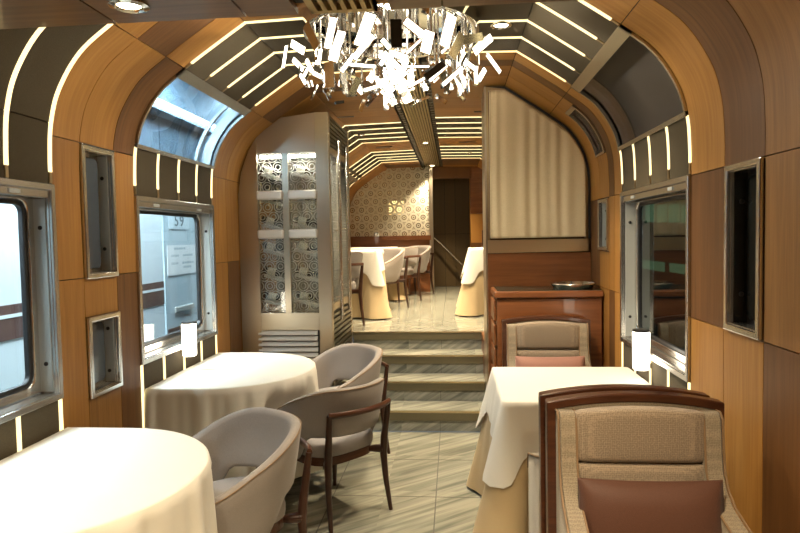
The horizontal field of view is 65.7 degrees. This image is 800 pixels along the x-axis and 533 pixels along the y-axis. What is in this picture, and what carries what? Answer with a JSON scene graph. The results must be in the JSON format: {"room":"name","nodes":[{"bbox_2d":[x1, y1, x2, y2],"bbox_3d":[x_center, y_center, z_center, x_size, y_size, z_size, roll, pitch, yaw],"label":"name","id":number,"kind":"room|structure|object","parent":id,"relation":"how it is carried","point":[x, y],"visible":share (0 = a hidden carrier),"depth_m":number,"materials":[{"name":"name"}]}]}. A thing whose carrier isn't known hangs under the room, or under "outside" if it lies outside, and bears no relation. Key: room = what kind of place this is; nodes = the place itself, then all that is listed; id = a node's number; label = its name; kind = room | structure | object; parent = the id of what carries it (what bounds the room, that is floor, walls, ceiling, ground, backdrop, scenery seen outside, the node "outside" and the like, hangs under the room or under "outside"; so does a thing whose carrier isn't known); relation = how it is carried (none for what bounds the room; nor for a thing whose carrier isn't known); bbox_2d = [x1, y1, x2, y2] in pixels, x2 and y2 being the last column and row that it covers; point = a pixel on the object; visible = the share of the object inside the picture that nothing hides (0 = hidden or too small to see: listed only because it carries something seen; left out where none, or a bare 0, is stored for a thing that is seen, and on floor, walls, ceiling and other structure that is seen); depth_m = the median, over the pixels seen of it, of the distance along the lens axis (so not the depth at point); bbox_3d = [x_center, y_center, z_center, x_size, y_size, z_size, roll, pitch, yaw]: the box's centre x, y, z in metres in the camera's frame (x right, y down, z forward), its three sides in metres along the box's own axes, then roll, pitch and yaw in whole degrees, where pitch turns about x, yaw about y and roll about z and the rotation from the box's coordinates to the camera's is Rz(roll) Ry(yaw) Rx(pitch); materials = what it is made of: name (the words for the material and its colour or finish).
{"room":"train carriage","nodes":[
{"label":"train carriage","id":0,"kind":"room"},
{"bbox_2d":[0,17,389,459],"bbox_3d":[-0.959,-0.025,4.753,0.657,2.645,12.500,-1,3,5],"label":"wall","id":1,"kind":"structure","parent":0,"point":[62,88],"depth_m":2.95,"materials":[{"name":"brown wood"}]},
{"bbox_2d":[0,177,63,423],"bbox_3d":[-1.517,0.133,2.066,0.109,0.893,1.050,-1,3,5],"label":"window","id":2,"kind":"structure","parent":1,"relation":"in","point":[34,202],"depth_m":2.54,"materials":[{"name":"silver metal"}]},
{"bbox_2d":[79,143,118,279],"bbox_3d":[-1.432,-0.250,2.900,0.078,0.607,0.264,-1,3,5],"label":"wall niche","id":3,"kind":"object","parent":1,"relation":"in","point":[96,165],"depth_m":2.97,"materials":[{"name":"silver metal"}]},
{"bbox_2d":[85,311,122,398],"bbox_3d":[-1.420,0.410,2.931,0.078,0.370,0.264,-1,3,5],"label":"wall niche","id":4,"kind":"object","parent":1,"relation":"in","point":[103,331],"depth_m":2.99,"materials":[{"name":"silver metal"}]},
{"bbox_2d":[134,195,217,364],"bbox_3d":[-1.370,0.051,3.770,0.109,0.893,1.049,-1,3,5],"label":"window","id":5,"kind":"structure","parent":1,"relation":"in","point":[202,214],"depth_m":4.07,"materials":[{"name":"silver metal"}]},
{"bbox_2d":[181,321,196,356],"bbox_3d":[-1.278,0.436,3.748,0.097,0.209,0.089,-1,3,5],"label":"wall lamp","id":6,"kind":"object","parent":1,"relation":"attached to","point":[188,328],"visible":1,"depth_m":3.71,"materials":[{"name":"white glass"}]},
{"bbox_2d":[134,67,251,169],"bbox_3d":[-1.231,-0.873,3.714,0.369,0.471,1.049,-1,3,5],"label":"window","id":7,"kind":"structure","parent":1,"relation":"in","point":[188,119],"depth_m":3.73,"materials":[{"name":"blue glass"}]},
{"bbox_2d":[0,0,576,28],"bbox_3d":[-0.329,-0.655,0.025,2.660,0.122,3.255,-1,3,5],"label":"ceiling","id":8,"kind":"structure","parent":0,"point":[14,14],"depth_m":1.61,"materials":[{"name":"brown wood"}]},
{"bbox_2d":[108,0,149,13],"bbox_3d":[-0.682,-0.655,1.560,0.098,0.010,0.098,-1,3,5],"label":"recessed light","id":9,"kind":"object","parent":8,"relation":"in","point":[126,6],"visible":1,"depth_m":1.56,"materials":[{"name":"silver metal"}]},
{"bbox_2d":[303,0,377,13],"bbox_3d":[-0.286,-0.604,0.022,0.176,0.019,3.253,-1,3,5],"label":"ceiling vent","id":10,"kind":"object","parent":8,"relation":"in","point":[314,6],"depth_m":1.61,"materials":[{"name":"gold metal"}]},
{"bbox_2d":[277,431,481,532],"bbox_3d":[-0.158,1.453,1.651,2.800,0.051,6.320,-1,3,5],"label":"floor","id":11,"kind":"structure","parent":0,"point":[428,472],"depth_m":3.67,"materials":[{"name":"stone"}]},
{"bbox_2d":[193,407,311,532],"bbox_3d":[-0.681,1.026,2.617,0.587,0.737,0.622,-3,3,-40],"label":"tub chair","id":12,"kind":"object","parent":11,"relation":"on","point":[268,440],"visible":0.74,"depth_m":2.58,"materials":[{"name":"beige fabric"}]},
{"bbox_2d":[238,112,352,386],"bbox_3d":[-0.812,0.043,5.216,0.772,2.460,0.961,-1,3,5],"label":"wine cabinet","id":13,"kind":"object","parent":11,"relation":"on","point":[315,141],"visible":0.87,"depth_m":4.79,"materials":[{"name":"warm brushed steel"},{"name":"patterned glass"}]},
{"bbox_2d":[260,166,281,175],"bbox_3d":[-0.995,-0.745,4.830,0.191,0.084,0.056,-1,3,5],"label":"wine bottle","id":14,"kind":"object","parent":13,"relation":"in","point":[263,169],"visible":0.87,"depth_m":4.81,"materials":[{"name":"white glass"}]},
{"bbox_2d":[261,216,282,225],"bbox_3d":[-0.988,-0.354,4.848,0.191,0.084,0.056,-1,3,5],"label":"wine bottle","id":15,"kind":"object","parent":13,"relation":"in","point":[266,220],"visible":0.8,"depth_m":4.83,"materials":[{"name":"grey glass"}]},
{"bbox_2d":[262,241,283,250],"bbox_3d":[-0.985,-0.158,4.857,0.191,0.084,0.056,-1,3,5],"label":"wine bottle","id":16,"kind":"object","parent":13,"relation":"in","point":[267,245],"visible":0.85,"depth_m":4.84,"materials":[{"name":"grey glass"}]},
{"bbox_2d":[263,266,284,276],"bbox_3d":[-0.981,0.038,4.866,0.191,0.084,0.056,-1,3,5],"label":"wine bottle","id":17,"kind":"object","parent":13,"relation":"in","point":[268,270],"visible":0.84,"depth_m":4.85,"materials":[{"name":"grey glass"}]},
{"bbox_2d":[263,291,284,300],"bbox_3d":[-0.978,0.233,4.875,0.191,0.084,0.056,-1,3,5],"label":"wine bottle","id":18,"kind":"object","parent":13,"relation":"in","point":[269,295],"visible":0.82,"depth_m":4.86,"materials":[{"name":"clear glass"}]},
{"bbox_2d":[259,154,314,158],"bbox_3d":[-0.867,-0.863,4.858,0.460,0.015,0.060,-1,3,5],"label":"lamp","id":19,"kind":"object","parent":13,"relation":"attached to","point":[304,155],"depth_m":4.84,"materials":[{"name":"white"}]},
{"bbox_2d":[271,309,318,312],"bbox_3d":[-0.839,0.442,5.256,0.650,0.060,0.863,-1,3,5],"label":"shelf","id":20,"kind":"object","parent":13,"relation":"attached to","point":[279,310],"depth_m":5.58,"materials":[{"name":"clear glass"}]},
{"bbox_2d":[292,165,315,174],"bbox_3d":[-0.742,-0.749,4.808,0.191,0.084,0.056,-1,3,5],"label":"wine bottle","id":21,"kind":"object","parent":13,"relation":"in","point":[298,169],"visible":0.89,"depth_m":4.79,"materials":[{"name":"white glass"}]},
{"bbox_2d":[293,215,316,225],"bbox_3d":[-0.735,-0.357,4.826,0.191,0.084,0.056,-1,3,5],"label":"wine bottle","id":22,"kind":"object","parent":13,"relation":"in","point":[297,219],"visible":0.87,"depth_m":4.81,"materials":[{"name":"clear glass"}]},
{"bbox_2d":[294,241,317,250],"bbox_3d":[-0.732,-0.162,4.835,0.191,0.084,0.056,-1,3,5],"label":"wine bottle","id":23,"kind":"object","parent":13,"relation":"in","point":[301,245],"visible":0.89,"depth_m":4.82,"materials":[{"name":"clear glass"}]},
{"bbox_2d":[294,266,317,275],"bbox_3d":[-0.728,0.034,4.844,0.191,0.084,0.056,-1,3,5],"label":"wine bottle","id":24,"kind":"object","parent":13,"relation":"in","point":[301,270],"visible":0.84,"depth_m":4.82,"materials":[{"name":"clear glass"}]},
{"bbox_2d":[295,291,318,300],"bbox_3d":[-0.725,0.230,4.853,0.191,0.084,0.056,-1,3,5],"label":"wine bottle","id":25,"kind":"object","parent":13,"relation":"in","point":[302,295],"visible":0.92,"depth_m":4.83,"materials":[{"name":"clear glass"}]},
{"bbox_2d":[277,377,392,532],"bbox_3d":[-0.363,0.983,3.435,0.622,0.737,0.587,-4,4,-44],"label":"tub chair","id":26,"kind":"object","parent":11,"relation":"on","point":[338,424],"visible":0.84,"depth_m":3.22,"materials":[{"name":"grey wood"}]},
{"bbox_2d":[312,343,389,453],"bbox_3d":[-0.390,0.942,4.316,0.587,0.737,0.622,-3,3,-40],"label":"tub chair","id":27,"kind":"object","parent":11,"relation":"on","point":[359,364],"visible":0.41,"depth_m":4.48,"materials":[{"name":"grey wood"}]},
{"bbox_2d":[342,331,484,431],"bbox_3d":[0.122,0.935,5.258,1.175,0.641,0.963,-1,3,5],"label":"stairs","id":28,"kind":"structure","parent":11,"relation":"on","point":[436,379],"depth_m":5.20,"materials":[{"name":"stone"}]},
{"bbox_2d":[502,315,591,366],"bbox_3d":[0.956,0.819,3.896,0.576,0.968,0.560,-1,3,5],"label":"armchair","id":29,"kind":"object","parent":11,"relation":"on","point":[531,335],"visible":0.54,"depth_m":4.04,"materials":[{"name":"beige fabric"}]},
{"bbox_2d":[516,321,578,348],"bbox_3d":[0.966,0.450,4.071,0.407,0.179,0.075,-1,3,5],"label":"cushion","id":30,"kind":"object","parent":29,"relation":"on","point":[529,334],"depth_m":4.04,"materials":[{"name":"beige fabric"}]},
{"bbox_2d":[517,349,578,356],"bbox_3d":[0.970,0.694,4.081,0.407,0.301,0.078,-1,3,5],"label":"cushion","id":31,"kind":"object","parent":29,"relation":"on","point":[520,352],"depth_m":4.04,"materials":[{"name":"beige fabric"}]},
{"bbox_2d":[515,356,584,366],"bbox_3d":[0.959,0.703,3.955,0.440,0.259,0.114,-1,3,5],"label":"cushion","id":32,"kind":"object","parent":29,"relation":"on","point":[520,361],"visible":0.4,"depth_m":3.94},
{"bbox_2d":[491,286,603,367],"bbox_3d":[1.031,0.715,4.420,0.731,1.126,0.409,-1,3,5],"label":"sideboard","id":33,"kind":"object","parent":11,"relation":"on","point":[506,301],"visible":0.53,"depth_m":4.21,"materials":[{"name":"brown wood"}]},
{"bbox_2d":[550,281,595,289],"bbox_3d":[1.211,0.132,4.344,0.316,0.038,0.316,-1,3,5],"label":"serving tray","id":34,"kind":"object","parent":33,"relation":"on","point":[567,285],"visible":1,"depth_m":4.25,"materials":[{"name":"silver metal"}]},
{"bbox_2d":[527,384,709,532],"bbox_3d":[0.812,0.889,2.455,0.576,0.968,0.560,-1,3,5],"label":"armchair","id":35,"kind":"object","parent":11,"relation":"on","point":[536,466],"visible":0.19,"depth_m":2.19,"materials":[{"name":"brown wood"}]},
{"bbox_2d":[545,390,752,532],"bbox_3d":[0.771,0.917,1.857,0.576,0.968,0.560,-1,3,5],"label":"armchair","id":36,"kind":"object","parent":11,"relation":"on","point":[628,435],"visible":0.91,"depth_m":2.00,"materials":[{"name":"beige fabric"}]},
{"bbox_2d":[575,405,704,462],"bbox_3d":[0.780,0.548,2.032,0.407,0.179,0.075,-1,3,5],"label":"cushion","id":37,"kind":"object","parent":36,"relation":"on","point":[603,433],"depth_m":2.00,"materials":[{"name":"beige fabric"}]},
{"bbox_2d":[579,461,703,480],"bbox_3d":[0.785,0.792,2.042,0.407,0.301,0.078,-1,3,5],"label":"cushion","id":38,"kind":"object","parent":36,"relation":"on","point":[607,470],"depth_m":2.00,"materials":[{"name":"beige fabric"}]},
{"bbox_2d":[577,477,724,532],"bbox_3d":[0.777,0.790,1.915,0.440,0.259,0.114,-1,3,5],"label":"cushion","id":39,"kind":"object","parent":36,"relation":"on","point":[609,506],"visible":0.98,"depth_m":1.88,"materials":[{"name":"brown leather"}]},
{"bbox_2d":[190,0,611,175],"bbox_3d":[0.058,-1.321,4.604,3.000,0.390,12.700,-1,3,5],"label":"ceiling","id":40,"kind":"structure","parent":0,"point":[452,131],"depth_m":5.00,"materials":[{"name":"brown wood"}]},
{"bbox_2d":[282,0,500,112],"bbox_3d":[-0.037,-1.006,3.165,0.965,0.506,0.964,-3,4,-42],"label":"chandelier","id":41,"kind":"object","parent":40,"relation":"hanging from","point":[429,32],"visible":0.98,"depth_m":2.93,"materials":[{"name":"silver metal"}]},
{"bbox_2d":[303,20,319,66],"bbox_3d":[-0.410,-1.034,2.875,0.104,0.239,0.113,-1,3,5],"label":"mirror","id":42,"kind":"object","parent":41,"relation":"attached to","point":[308,29],"depth_m":2.88,"materials":[{"name":"mirror"}]},
{"bbox_2d":[310,84,317,99],"bbox_3d":[-0.466,-0.948,3.372,0.009,0.094,0.062,1,4,41],"label":"mirror","id":43,"kind":"object","parent":41,"relation":"attached to","point":[316,86],"depth_m":3.37,"materials":[{"name":"silver metal"}]},
{"bbox_2d":[324,52,345,87],"bbox_3d":[-0.295,-0.900,2.829,0.099,0.174,0.088,-1,3,5],"label":"mirror","id":44,"kind":"object","parent":41,"relation":"attached to","point":[328,66],"depth_m":2.81,"materials":[{"name":"mirror"}]},
{"bbox_2d":[334,66,347,103],"bbox_3d":[-0.326,-0.999,3.424,0.085,0.193,0.144,-1,3,5],"label":"mirror","id":45,"kind":"object","parent":41,"relation":"attached to","point":[342,82],"depth_m":3.38,"materials":[{"name":"silver metal"}]},
{"bbox_2d":[348,76,361,96],"bbox_3d":[-0.197,-0.795,2.737,0.067,0.088,0.009,0,3,14],"label":"mirror","id":46,"kind":"object","parent":41,"relation":"attached to","point":[356,83],"depth_m":2.73,"materials":[{"name":"silver metal"}]},
{"bbox_2d":[359,99,365,112],"bbox_3d":[-0.217,-0.922,3.555,0.045,0.077,0.008,-2,3,-18],"label":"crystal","id":47,"kind":"object","parent":41,"relation":"attached to","point":[362,104],"depth_m":3.55,"materials":[{"name":"glass"}]},
{"bbox_2d":[361,47,373,62],"bbox_3d":[-0.149,-0.934,2.766,0.065,0.088,0.010,-1,3,5],"label":"mirror","id":48,"kind":"object","parent":41,"relation":"attached to","point":[370,50],"depth_m":2.76,"materials":[{"name":"silver metal"}]},
{"bbox_2d":[390,19,401,63],"bbox_3d":[-0.009,-0.965,2.720,0.063,0.234,0.074,-1,3,5],"label":"mirror","id":49,"kind":"object","parent":41,"relation":"attached to","point":[395,24],"depth_m":2.70,"materials":[{"name":"black mirror"}]},
{"bbox_2d":[383,59,417,109],"bbox_3d":[-0.007,-1.059,3.567,0.217,0.301,0.126,-1,3,5],"label":"mirror","id":50,"kind":"object","parent":41,"relation":"attached to","point":[404,96],"depth_m":3.58,"materials":[{"name":"white mirror"}]},
{"bbox_2d":[420,81,428,91],"bbox_3d":[0.131,-1.024,3.485,0.071,0.091,0.009,1,3,36],"label":"mirror","id":51,"kind":"object","parent":41,"relation":"attached to","point":[424,86],"depth_m":3.48,"materials":[{"name":"silver metal"}]},
{"bbox_2d":[434,93,446,103],"bbox_3d":[0.234,-0.965,3.567,0.083,0.070,0.009,0,3,30],"label":"mirror","id":52,"kind":"object","parent":41,"relation":"attached to","point":[436,96],"depth_m":3.56,"materials":[{"name":"silver metal"}]},
{"bbox_2d":[423,31,483,80],"bbox_3d":[0.250,-0.961,2.829,0.284,0.278,0.262,-1,3,5],"label":"mirror","id":53,"kind":"object","parent":41,"relation":"attached to","point":[432,71],"depth_m":2.79,"materials":[{"name":"silver metal"}]},
{"bbox_2d":[452,43,473,88],"bbox_3d":[0.306,-1.083,3.351,0.190,0.274,0.201,-1,3,5],"label":"mirror","id":54,"kind":"object","parent":41,"relation":"attached to","point":[460,81],"depth_m":3.32,"materials":[{"name":"white mirror"}]},
{"bbox_2d":[389,200,403,214],"bbox_3d":[-0.065,-1.230,10.357,0.260,0.720,0.260,-1,3,5],"label":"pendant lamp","id":55,"kind":"object","parent":40,"relation":"hanging from","point":[396,200],"visible":0.29,"depth_m":10.25,"materials":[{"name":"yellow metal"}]},
{"bbox_2d":[490,21,511,28],"bbox_3d":[0.528,-1.259,3.240,0.114,0.010,0.114,-1,3,5],"label":"recessed light","id":56,"kind":"object","parent":40,"relation":"in","point":[500,24],"visible":1,"depth_m":3.23,"materials":[{"name":"silver metal"}]},
{"bbox_2d":[352,286,483,331],"bbox_3d":[0.407,0.492,8.339,2.800,0.051,5.380,-1,3,5],"label":"floor","id":57,"kind":"structure","parent":0,"point":[436,311],"depth_m":6.63,"materials":[{"name":"tile"}]},
{"bbox_2d":[351,251,364,325],"bbox_3d":[-0.656,0.220,6.175,0.622,0.737,0.587,-3,3,-32],"label":"tub chair","id":58,"kind":"object","parent":57,"relation":"on","point":[357,267],"visible":0.29,"depth_m":6.10,"materials":[{"name":"beige fabric"}]},
{"bbox_2d":[350,166,433,291],"bbox_3d":[-0.139,-0.578,9.832,1.335,1.970,0.100,-1,3,5],"label":"wall","id":59,"kind":"structure","parent":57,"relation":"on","point":[363,240],"depth_m":9.80,"materials":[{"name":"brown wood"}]},
{"bbox_2d":[382,248,408,307],"bbox_3d":[-0.208,0.146,7.588,0.587,0.737,0.622,-3,3,-40],"label":"tub chair","id":60,"kind":"object","parent":57,"relation":"on","point":[393,258],"visible":0.54,"depth_m":7.42,"materials":[{"name":"beige fabric"}]},
{"bbox_2d":[397,247,421,302],"bbox_3d":[-0.023,0.104,8.433,0.622,0.737,0.587,-4,4,-44],"label":"tub chair","id":61,"kind":"object","parent":57,"relation":"on","point":[411,252],"visible":0.42,"depth_m":8.30,"materials":[{"name":"brown wood"}]},
{"bbox_2d":[408,245,433,295],"bbox_3d":[0.200,0.054,9.428,0.587,0.737,0.622,-3,3,-40],"label":"tub chair","id":62,"kind":"object","parent":57,"relation":"on","point":[424,251],"visible":0.4,"depth_m":9.27,"materials":[{"name":"beige fabric"}]},
{"bbox_2d":[358,167,482,286],"bbox_3d":[0.567,-0.358,10.324,2.800,2.740,0.980,-1,3,5],"label":"wall","id":63,"kind":"structure","parent":0,"point":[457,191],"depth_m":10.69,"materials":[{"name":"brown wood"}]},
{"bbox_2d":[434,238,462,264],"bbox_3d":[0.825,-0.255,10.566,0.490,0.481,0.324,-1,3,5],"label":"handrail","id":64,"kind":"object","parent":63,"relation":"attached to","point":[445,248],"visible":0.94,"depth_m":10.47,"materials":[{"name":"silver metal"}]},
{"bbox_2d":[481,86,590,390],"bbox_3d":[1.066,-0.057,5.087,0.763,2.605,0.997,-1,3,5],"label":"wall","id":65,"kind":"structure","parent":0,"point":[506,261],"depth_m":4.60,"materials":[{"name":"brown wood"}]},
{"bbox_2d":[489,90,585,238],"bbox_3d":[1.004,-0.753,4.539,0.689,1.084,0.018,-1,3,5],"label":"curtain","id":66,"kind":"object","parent":65,"relation":"hanging from","point":[537,169],"visible":1,"depth_m":4.54,"materials":[{"name":"beige fabric"}]},
{"bbox_2d":[477,0,799,532],"bbox_3d":[1.122,-0.054,4.574,0.657,2.645,12.500,-1,3,5],"label":"wall","id":67,"kind":"structure","parent":0,"point":[735,64],"depth_m":2.30,"materials":[{"name":"brown wood"}]},
{"bbox_2d":[565,105,605,157],"bbox_3d":[1.254,-0.917,4.131,0.262,0.361,0.251,-1,3,5],"label":"window","id":68,"kind":"structure","parent":67,"relation":"in","point":[573,112],"depth_m":4.22,"materials":[{"name":"silver metal"}]},
{"bbox_2d":[598,198,608,250],"bbox_3d":[1.392,-0.280,4.150,0.078,0.345,0.251,-1,3,5],"label":"window","id":69,"kind":"structure","parent":67,"relation":"in","point":[603,204],"depth_m":4.24,"materials":[{"name":"silver metal"}]},
{"bbox_2d":[571,22,688,150],"bbox_3d":[1.158,-0.891,3.158,0.369,0.471,1.082,-1,3,5],"label":"window","id":70,"kind":"structure","parent":67,"relation":"in","point":[629,82],"depth_m":3.17,"materials":[{"name":"grey glass"}]},
{"bbox_2d":[632,328,651,370],"bbox_3d":[1.248,0.427,3.199,0.097,0.209,0.089,-1,3,5],"label":"wall lamp","id":71,"kind":"object","parent":67,"relation":"attached to","point":[640,336],"visible":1,"depth_m":3.17,"materials":[{"name":"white glass"}]},
{"bbox_2d":[620,175,692,382],"bbox_3d":[1.330,0.029,3.187,0.109,0.893,1.082,-1,3,5],"label":"window","id":72,"kind":"structure","parent":67,"relation":"in","point":[655,219],"depth_m":3.26,"materials":[{"name":"silver metal"}]},
{"bbox_2d":[723,157,764,340],"bbox_3d":[1.222,-0.063,2.156,0.078,0.602,0.266,-1,3,5],"label":"window","id":73,"kind":"structure","parent":67,"relation":"in","point":[744,181],"depth_m":2.25,"materials":[{"name":"black glass"}]},
{"bbox_3d":[-1.832,1.775,4.010,0.750,0.050,11.500,-1,3,5],"label":"platform","id":74,"kind":"object","parent":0,"visible":0},
{"bbox_2d":[0,204,197,390],"bbox_3d":[-2.199,-0.093,3.952,0.080,3.700,11.500,-1,3,5],"label":"train","id":75,"kind":"structure","parent":74,"relation":"on","point":[168,301],"depth_m":5.11,"materials":[{"name":"white"}]},
{"bbox_2d":[168,216,188,228],"bbox_3d":[-2.027,-0.415,5.691,0.006,0.145,0.420,-1,3,5],"label":"number sign","id":76,"kind":"object","parent":75,"relation":"attached to","point":[174,222],"visible":0.93,"depth_m":5.67,"materials":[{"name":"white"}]},
{"bbox_2d":[167,245,195,275],"bbox_3d":[-2.018,-0.065,5.752,0.005,0.270,0.610,-1,3,5],"label":"notice sheet","id":77,"kind":"object","parent":75,"relation":"attached to","point":[181,259],"visible":0.98,"depth_m":5.71,"materials":[{"name":"white paper"}]},
{"bbox_3d":[-1.058,1.064,2.091,0.772,0.720,1.010,-1,3,5],"label":"dining table","id":78,"kind":"object","parent":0,"visible":0},
{"bbox_2d":[0,427,217,532],"bbox_3d":[-1.030,1.009,2.084,0.844,0.626,1.123,-1,3,5],"label":"tablecloth","id":79,"kind":"object","parent":78,"relation":"on","point":[73,479],"visible":1,"depth_m":2.02,"materials":[{"name":"white fabric"}]},
{"bbox_3d":[-0.913,0.983,3.783,0.772,0.720,1.010,-1,3,5],"label":"dining table","id":80,"kind":"object","parent":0,"visible":0,"materials":[{"name":"white cloth"},{"name":"black metal"}]},
{"bbox_2d":[144,352,322,478],"bbox_3d":[-0.892,0.928,3.777,0.831,0.626,1.136,-1,3,5],"label":"tablecloth","id":81,"kind":"object","parent":80,"relation":"on","point":[186,402],"visible":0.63,"depth_m":3.36,"materials":[{"name":"white fabric"}]},
{"bbox_3d":[0.909,0.974,3.269,0.750,0.718,0.750,-1,3,5],"label":"dining table","id":82,"kind":"object","parent":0,"visible":0},
{"bbox_2d":[467,412,528,532],"bbox_3d":[0.825,0.966,3.278,0.952,0.706,1.114,-1,3,5],"label":"cloth","id":83,"kind":"object","parent":82,"relation":"on","point":[506,510],"visible":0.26,"depth_m":2.85,"materials":[{"name":"beige fabric"}]},
{"bbox_2d":[475,367,650,488],"bbox_3d":[0.855,0.797,3.263,0.888,0.377,0.996,-1,3,5],"label":"tablecloth","id":84,"kind":"object","parent":83,"relation":"on","point":[510,400],"visible":0.53,"depth_m":3.06,"materials":[{"name":"white fabric"}]},
{"bbox_3d":[1.197,0.151,7.089,0.760,0.718,0.700,-1,3,5],"label":"dining table","id":85,"kind":"object","parent":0,"visible":0},
{"bbox_2d":[455,270,483,315],"bbox_3d":[1.120,0.143,7.088,0.998,0.706,1.093,-1,3,5],"label":"cloth","id":86,"kind":"object","parent":85,"relation":"on","point":[470,302],"visible":0.15,"depth_m":6.67,"materials":[{"name":"beige fabric"}]},
{"bbox_2d":[460,247,482,283],"bbox_3d":[1.153,-0.027,7.082,0.926,0.377,0.948,-1,3,5],"label":"tablecloth","id":87,"kind":"object","parent":86,"relation":"on","point":[473,264],"visible":0.41,"depth_m":6.71,"materials":[{"name":"white fabric"}]},
{"bbox_3d":[-0.628,0.186,7.046,0.780,0.718,0.720,-1,3,5],"label":"dining table","id":88,"kind":"object","parent":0,"visible":0},
{"bbox_2d":[352,253,391,318],"bbox_3d":[-0.544,0.175,7.036,0.982,0.706,1.108,-1,3,5],"label":"cloth","id":89,"kind":"object","parent":88,"relation":"on","point":[375,298],"visible":0.23,"depth_m":6.56,"materials":[{"name":"beige fabric"}]},
{"bbox_2d":[351,249,384,285],"bbox_3d":[-0.588,0.007,7.037,0.924,0.377,0.979,-1,3,5],"label":"tablecloth","id":90,"kind":"object","parent":89,"relation":"on","point":[373,261],"visible":0.37,"depth_m":6.60,"materials":[{"name":"white fabric"}]},
{"bbox_3d":[-0.463,0.094,8.967,0.780,0.718,0.720,-1,3,5],"label":"dining table","id":91,"kind":"object","parent":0,"visible":0},
{"bbox_2d":[387,282,407,299],"bbox_3d":[-0.371,0.083,8.957,1.000,0.706,1.103,-1,3,5],"label":"cloth","id":92,"kind":"object","parent":91,"relation":"on","point":[392,294],"visible":0.09,"depth_m":8.45,"materials":[{"name":"beige fabric"}]},
{"bbox_2d":[351,247,396,249],"bbox_3d":[-0.411,-0.085,8.950,0.934,0.377,0.972,-1,3,5],"label":"tablecloth","id":93,"kind":"object","parent":92,"relation":"on","point":[352,248],"visible":0.19,"depth_m":8.59,"materials":[{"name":"white fabric"}]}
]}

